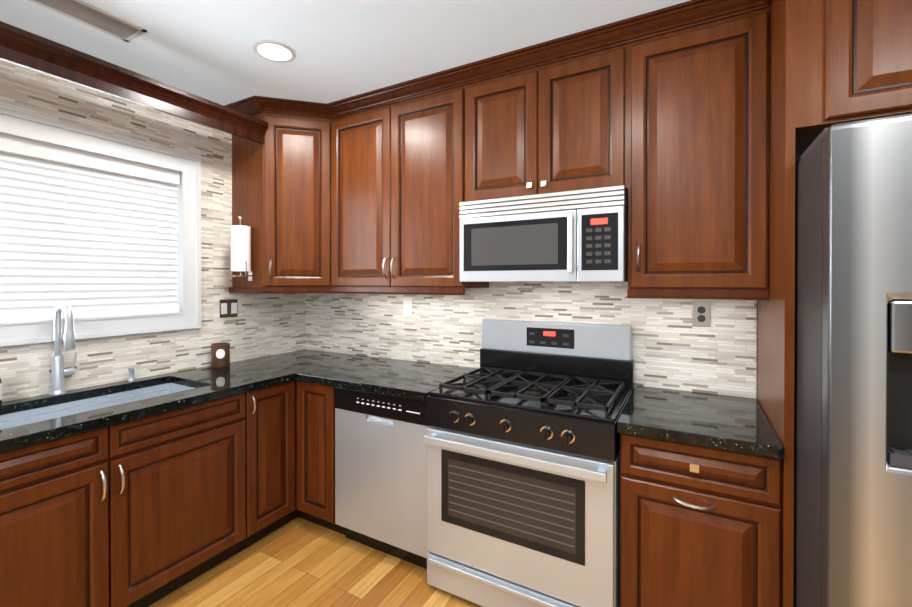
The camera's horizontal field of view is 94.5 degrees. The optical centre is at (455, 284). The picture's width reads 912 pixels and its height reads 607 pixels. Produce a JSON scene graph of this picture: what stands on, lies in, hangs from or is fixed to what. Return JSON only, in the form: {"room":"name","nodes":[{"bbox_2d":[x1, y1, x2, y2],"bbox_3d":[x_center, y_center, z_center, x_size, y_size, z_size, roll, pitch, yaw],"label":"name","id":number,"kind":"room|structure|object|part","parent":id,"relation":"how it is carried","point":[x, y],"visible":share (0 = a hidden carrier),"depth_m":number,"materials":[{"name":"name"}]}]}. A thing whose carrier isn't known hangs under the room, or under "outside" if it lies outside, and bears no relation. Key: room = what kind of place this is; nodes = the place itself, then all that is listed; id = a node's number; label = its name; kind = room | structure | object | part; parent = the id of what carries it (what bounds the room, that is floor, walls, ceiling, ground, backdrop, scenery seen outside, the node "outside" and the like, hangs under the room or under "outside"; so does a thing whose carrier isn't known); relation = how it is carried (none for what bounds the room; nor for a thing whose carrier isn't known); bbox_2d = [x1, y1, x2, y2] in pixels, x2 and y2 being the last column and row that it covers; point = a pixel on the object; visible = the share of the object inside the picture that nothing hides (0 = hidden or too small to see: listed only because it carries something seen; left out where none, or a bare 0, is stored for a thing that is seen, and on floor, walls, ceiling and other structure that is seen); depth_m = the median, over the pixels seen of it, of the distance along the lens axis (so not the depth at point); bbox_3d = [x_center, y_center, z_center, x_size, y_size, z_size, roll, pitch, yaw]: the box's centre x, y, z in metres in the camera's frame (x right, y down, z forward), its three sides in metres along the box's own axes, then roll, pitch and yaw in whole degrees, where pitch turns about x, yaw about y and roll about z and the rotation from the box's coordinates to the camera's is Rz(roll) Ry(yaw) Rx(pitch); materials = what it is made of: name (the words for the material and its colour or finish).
{"room":"kitchen","nodes":[
{"label":"kitchen","id":0,"kind":"room"},
{"bbox_2d":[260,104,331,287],"bbox_3d":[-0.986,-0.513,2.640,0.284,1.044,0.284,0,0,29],"label":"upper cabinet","id":1,"kind":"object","parent":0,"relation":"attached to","point":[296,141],"depth_m":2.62,"materials":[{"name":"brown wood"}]},
{"bbox_2d":[148,517,482,606],"bbox_3d":[-0.492,1.480,0.028,4.650,0.100,5.350,0,0,29],"label":"floor","id":2,"kind":"structure","parent":0,"point":[298,562],"depth_m":2.04,"materials":[{"name":"brown wood"}]},
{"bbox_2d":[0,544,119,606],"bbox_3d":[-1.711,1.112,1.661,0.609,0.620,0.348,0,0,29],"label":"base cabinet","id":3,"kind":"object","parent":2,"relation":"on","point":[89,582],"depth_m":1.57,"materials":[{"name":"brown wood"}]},
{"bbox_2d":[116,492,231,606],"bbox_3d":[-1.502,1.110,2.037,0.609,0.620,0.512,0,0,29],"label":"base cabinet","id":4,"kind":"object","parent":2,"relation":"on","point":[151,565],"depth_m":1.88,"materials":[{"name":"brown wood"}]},
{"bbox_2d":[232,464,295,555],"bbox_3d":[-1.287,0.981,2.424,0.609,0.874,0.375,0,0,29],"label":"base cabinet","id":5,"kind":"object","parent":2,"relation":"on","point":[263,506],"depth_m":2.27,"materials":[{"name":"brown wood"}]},
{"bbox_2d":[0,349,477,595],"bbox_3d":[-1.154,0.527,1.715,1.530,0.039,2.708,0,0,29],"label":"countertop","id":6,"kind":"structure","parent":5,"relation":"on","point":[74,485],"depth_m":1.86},
{"bbox_2d":[0,378,1,405],"bbox_3d":[-1.936,0.413,1.749,0.073,0.187,0.072,0,0,29],"label":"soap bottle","id":7,"kind":"object","parent":6,"relation":"on","point":[0,392],"visible":1,"depth_m":1.77,"materials":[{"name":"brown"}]},
{"bbox_2d":[49,302,77,394],"bbox_3d":[-1.784,0.291,1.945,0.179,0.428,0.100,0,0,29],"label":"faucet","id":8,"kind":"object","parent":6,"relation":"on","point":[59,372],"visible":1,"depth_m":1.94,"materials":[{"name":"silver metal"}]},
{"bbox_2d":[0,380,191,427],"bbox_3d":[-1.603,0.650,1.891,0.417,0.231,0.812,0,0,29],"label":"sink","id":9,"kind":"object","parent":6,"relation":"in","point":[18,415],"depth_m":2.01,"materials":[{"name":"silver metal"}]},
{"bbox_2d":[128,367,134,380],"bbox_3d":[-1.699,0.468,2.212,0.045,0.072,0.029,0,0,29],"label":"dispenser","id":10,"kind":"object","parent":6,"relation":"on","point":[131,373],"visible":1,"depth_m":2.21,"materials":[{"name":"silver metal"}]},
{"bbox_2d":[211,342,229,367],"bbox_3d":[-1.452,0.432,2.601,0.105,0.140,0.104,0,0,29],"label":"candle","id":11,"kind":"object","parent":6,"relation":"on","point":[220,355],"visible":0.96,"depth_m":2.56,"materials":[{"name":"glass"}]},
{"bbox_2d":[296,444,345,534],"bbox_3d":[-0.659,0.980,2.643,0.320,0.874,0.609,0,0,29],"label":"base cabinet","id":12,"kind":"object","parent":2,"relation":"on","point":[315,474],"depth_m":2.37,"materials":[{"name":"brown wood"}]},
{"bbox_2d":[335,387,428,568],"bbox_3d":[-0.249,0.984,2.410,0.610,0.868,0.604,0,0,29],"label":"dishwasher","id":13,"kind":"object","parent":2,"relation":"on","point":[380,475],"visible":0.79,"depth_m":2.15,"materials":[{"name":"grey metal"}]},
{"bbox_3d":[-0.385,0.612,2.163,0.606,0.118,0.041,0,0,29],"label":"panel","id":14,"kind":"part","parent":13,"relation":"part of","materials":[{"name":"black plastic"}]},
{"bbox_2d":[424,319,633,606],"bbox_3d":[0.365,0.802,2.013,0.828,1.195,0.690,0,0,29],"label":"range","id":15,"kind":"object","parent":2,"relation":"on","point":[522,439],"visible":1,"depth_m":1.79,"materials":[{"name":"silver metal"}]},
{"bbox_3d":[0.224,1.319,1.762,0.822,0.145,0.048,0,0,29],"label":"drawer","id":16,"kind":"part","parent":15,"relation":"part of","materials":[{"name":"silver metal"}]},
{"bbox_3d":[0.209,0.699,1.733,0.788,0.035,0.050,0,0,29],"label":"handle","id":17,"kind":"part","parent":15,"relation":"part of","materials":[{"name":"silver metal"}]},
{"bbox_3d":[0.229,0.950,1.769,0.822,0.572,0.028,0,0,29],"label":"door","id":18,"kind":"part","parent":15,"relation":"part of","materials":[{"name":"silver metal"}]},
{"bbox_2d":[543,331,554,335],"bbox_3d":[0.500,0.262,2.259,0.065,0.023,0.001,0,0,29],"label":"clock","id":19,"kind":"object","parent":15,"relation":"on","point":[545,333],"depth_m":2.26,"materials":[{"name":"red plastic"}]},
{"bbox_2d":[618,432,787,606],"bbox_3d":[0.977,0.985,1.735,0.491,0.874,0.609,0,0,29],"label":"base cabinet","id":20,"kind":"object","parent":2,"relation":"on","point":[700,527],"depth_m":1.46,"materials":[{"name":"brown wood"}]},
{"bbox_2d":[617,385,787,459],"bbox_3d":[0.968,0.527,1.722,0.497,0.039,0.638,0,0,29],"label":"countertop","id":21,"kind":"structure","parent":20,"relation":"on","point":[723,423],"depth_m":1.57,"materials":[{"name":"black stone"}]},
{"bbox_2d":[793,113,911,606],"bbox_3d":[1.503,0.511,1.173,0.910,1.826,0.981,0,0,29],"label":"fridge","id":22,"kind":"object","parent":2,"relation":"on","point":[853,393],"visible":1,"depth_m":0.99,"materials":[{"name":"grey metal"}]},
{"bbox_3d":[1.100,0.096,0.926,0.224,0.120,0.042,0,0,29],"label":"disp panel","id":23,"kind":"part","parent":22,"relation":"part of","materials":[{"name":"grey metal"}]},
{"bbox_2d":[0,0,689,105],"bbox_3d":[-0.492,-1.160,0.014,4.650,0.100,5.350,0,0,29],"label":"ceiling","id":24,"kind":"structure","parent":0,"point":[343,49],"depth_m":1.89,"materials":[{"name":"grey paint"}]},
{"bbox_2d":[29,0,146,42],"bbox_3d":[-1.545,-1.115,1.698,0.175,0.006,0.455,0,0,29],"label":"ceiling vent","id":25,"kind":"object","parent":24,"relation":"in","point":[90,15],"visible":1,"depth_m":1.76,"materials":[{"name":"white metal"}]},
{"bbox_2d":[253,40,295,62],"bbox_3d":[-0.870,-1.117,2.024,0.190,0.006,0.190,0,0,29],"label":"ceiling light","id":26,"kind":"object","parent":24,"relation":"attached to","point":[273,52],"depth_m":2.02,"materials":[{"name":"white"}]},
{"bbox_2d":[756,300,756,398],"bbox_3d":[0.768,0.148,2.294,4.650,2.540,0.150,0,0,29],"label":"wall","id":27,"kind":"structure","parent":0,"point":[756,349],"depth_m":1.89,"materials":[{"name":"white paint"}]},
{"bbox_2d":[228,96,327,291],"bbox_3d":[-1.049,-0.554,2.857,0.598,1.140,0.598,0,0,29],"label":"upper cabinet","id":28,"kind":"object","parent":27,"relation":"attached to","point":[243,120],"depth_m":2.63,"materials":[{"name":"brown wood"}]},
{"bbox_2d":[231,216,252,280],"bbox_3d":[-1.312,-0.223,2.590,0.123,0.400,0.124,0,0,29],"label":"paper towel holder","id":29,"kind":"object","parent":28,"relation":"attached to","point":[240,247],"visible":1,"depth_m":2.54,"materials":[{"name":"white paper"}]},
{"bbox_2d":[328,68,488,291],"bbox_3d":[-0.302,-0.553,2.597,0.960,1.140,0.329,0,0,29],"label":"upper cabinet","id":30,"kind":"object","parent":27,"relation":"attached to","point":[398,152],"depth_m":2.43,"materials":[{"name":"brown wood"}]},
{"bbox_2d":[306,282,755,397],"bbox_3d":[0.089,0.247,2.580,2.864,0.560,0.010,0,0,29],"label":"wall tile","id":31,"kind":"structure","parent":27,"relation":"attached to","point":[673,348],"depth_m":2.32,"materials":[{"name":"beige tile"}]},
{"bbox_2d":[403,298,411,315],"bbox_3d":[-0.320,0.148,2.796,0.072,0.116,0.007,0,0,29],"label":"electrical outlet plate","id":32,"kind":"object","parent":31,"relation":"attached to","point":[407,306],"visible":1,"depth_m":2.79,"materials":[{"name":"white plastic"}]},
{"bbox_2d":[405,302,409,312],"bbox_3d":[-0.321,0.148,2.794,0.034,0.074,0.002,0,0,29],"label":"outlet","id":33,"kind":"object","parent":32,"relation":"attached to","point":[407,304],"depth_m":2.79,"materials":[{"name":"white plastic"}]},
{"bbox_2d":[693,302,709,326],"bbox_3d":[1.152,0.138,1.980,0.072,0.116,0.007,0,0,29],"label":"electrical outlet plate","id":34,"kind":"object","parent":31,"relation":"attached to","point":[701,314],"visible":1,"depth_m":1.98,"materials":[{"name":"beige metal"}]},
{"bbox_2d":[697,306,705,321],"bbox_3d":[1.151,0.138,1.978,0.034,0.074,0.002,0,0,29],"label":"outlet","id":35,"kind":"object","parent":34,"relation":"attached to","point":[701,310],"depth_m":1.98,"materials":[{"name":"grey plastic"}]},
{"bbox_2d":[464,20,631,201],"bbox_3d":[0.471,-0.773,2.167,0.808,0.694,0.329,0,0,29],"label":"upper cabinet","id":36,"kind":"object","parent":27,"relation":"attached to","point":[554,117],"depth_m":1.99,"materials":[{"name":"brown wood"}]},
{"bbox_2d":[459,185,627,281],"bbox_3d":[0.448,-0.219,2.119,0.786,0.409,0.437,0,0,29],"label":"microwave","id":37,"kind":"object","parent":36,"relation":"attached to","point":[575,236],"visible":1,"depth_m":1.93,"materials":[{"name":"grey metal"}]},
{"bbox_3d":[0.281,-0.175,2.021,0.589,0.321,0.026,0,0,29],"label":"door","id":38,"kind":"part","parent":37,"relation":"part of","materials":[{"name":"silver metal"}]},
{"bbox_3d":[0.506,-0.185,1.859,0.024,0.263,0.038,0,0,29],"label":"handle","id":39,"kind":"part","parent":37,"relation":"part of","materials":[{"name":"silver metal"}]},
{"bbox_2d":[591,218,607,224],"bbox_3d":[0.617,-0.274,1.817,0.069,0.025,0.001,0,0,29],"label":"clock","id":40,"kind":"object","parent":37,"relation":"on","point":[594,221],"depth_m":1.82,"materials":[{"name":"red plastic"}]},
{"bbox_3d":[0.626,-0.174,1.830,0.194,0.321,0.026,0,0,29],"label":"panel","id":41,"kind":"part","parent":37,"relation":"part of","materials":[{"name":"silver metal"}]},
{"bbox_2d":[627,0,775,295],"bbox_3d":[1.042,-0.549,1.851,0.498,1.140,0.329,0,0,29],"label":"upper cabinet","id":42,"kind":"object","parent":27,"relation":"attached to","point":[696,128],"depth_m":1.69,"materials":[{"name":"brown wood"}]},
{"bbox_2d":[776,0,911,175],"bbox_3d":[1.430,-0.805,1.457,0.508,0.624,0.639,0,0,29],"label":"upper cabinet","id":43,"kind":"object","parent":27,"relation":"attached to","point":[838,61],"depth_m":1.26,"materials":[{"name":"brown wood"}]},
{"bbox_3d":[0.279,-0.531,1.886,3.863,1.175,0.392,0,0,29],"label":"cab moulding","id":44,"kind":"part","parent":43,"relation":"part of","materials":[{"name":"brown wood"}]},
{"bbox_3d":[-2.497,0.155,1.046,0.150,2.540,5.200,0,0,29],"label":"wall","id":45,"kind":"structure","parent":0,"visible":0},
{"bbox_2d":[0,108,201,345],"bbox_3d":[-1.914,-0.248,2.047,0.176,1.021,1.236,0,0,29],"label":"window","id":46,"kind":"structure","parent":45,"relation":"in","point":[188,210],"depth_m":2.25,"materials":[{"name":"white"}]},
{"bbox_2d":[0,132,179,321],"bbox_3d":[-1.899,-0.250,2.039,0.061,0.826,1.036,0,0,29],"label":"window blind","id":47,"kind":"object","parent":46,"relation":"attached to","point":[84,234],"visible":0.96,"depth_m":2.10,"materials":[{"name":"white plastic"}]},
{"bbox_2d":[0,60,305,401],"bbox_3d":[-1.942,-0.294,1.879,0.010,1.649,3.200,0,0,29],"label":"wall tile","id":48,"kind":"structure","parent":45,"relation":"attached to","point":[263,324],"depth_m":2.38,"materials":[{"name":"beige tile"}]},
{"bbox_2d":[220,299,237,317],"bbox_3d":[-1.465,0.152,2.721,0.008,0.116,0.120,0,0,29],"label":"switch plate","id":49,"kind":"object","parent":48,"relation":"attached to","point":[228,307],"visible":1,"depth_m":2.72,"materials":[{"name":"brown metal"}]}
]}

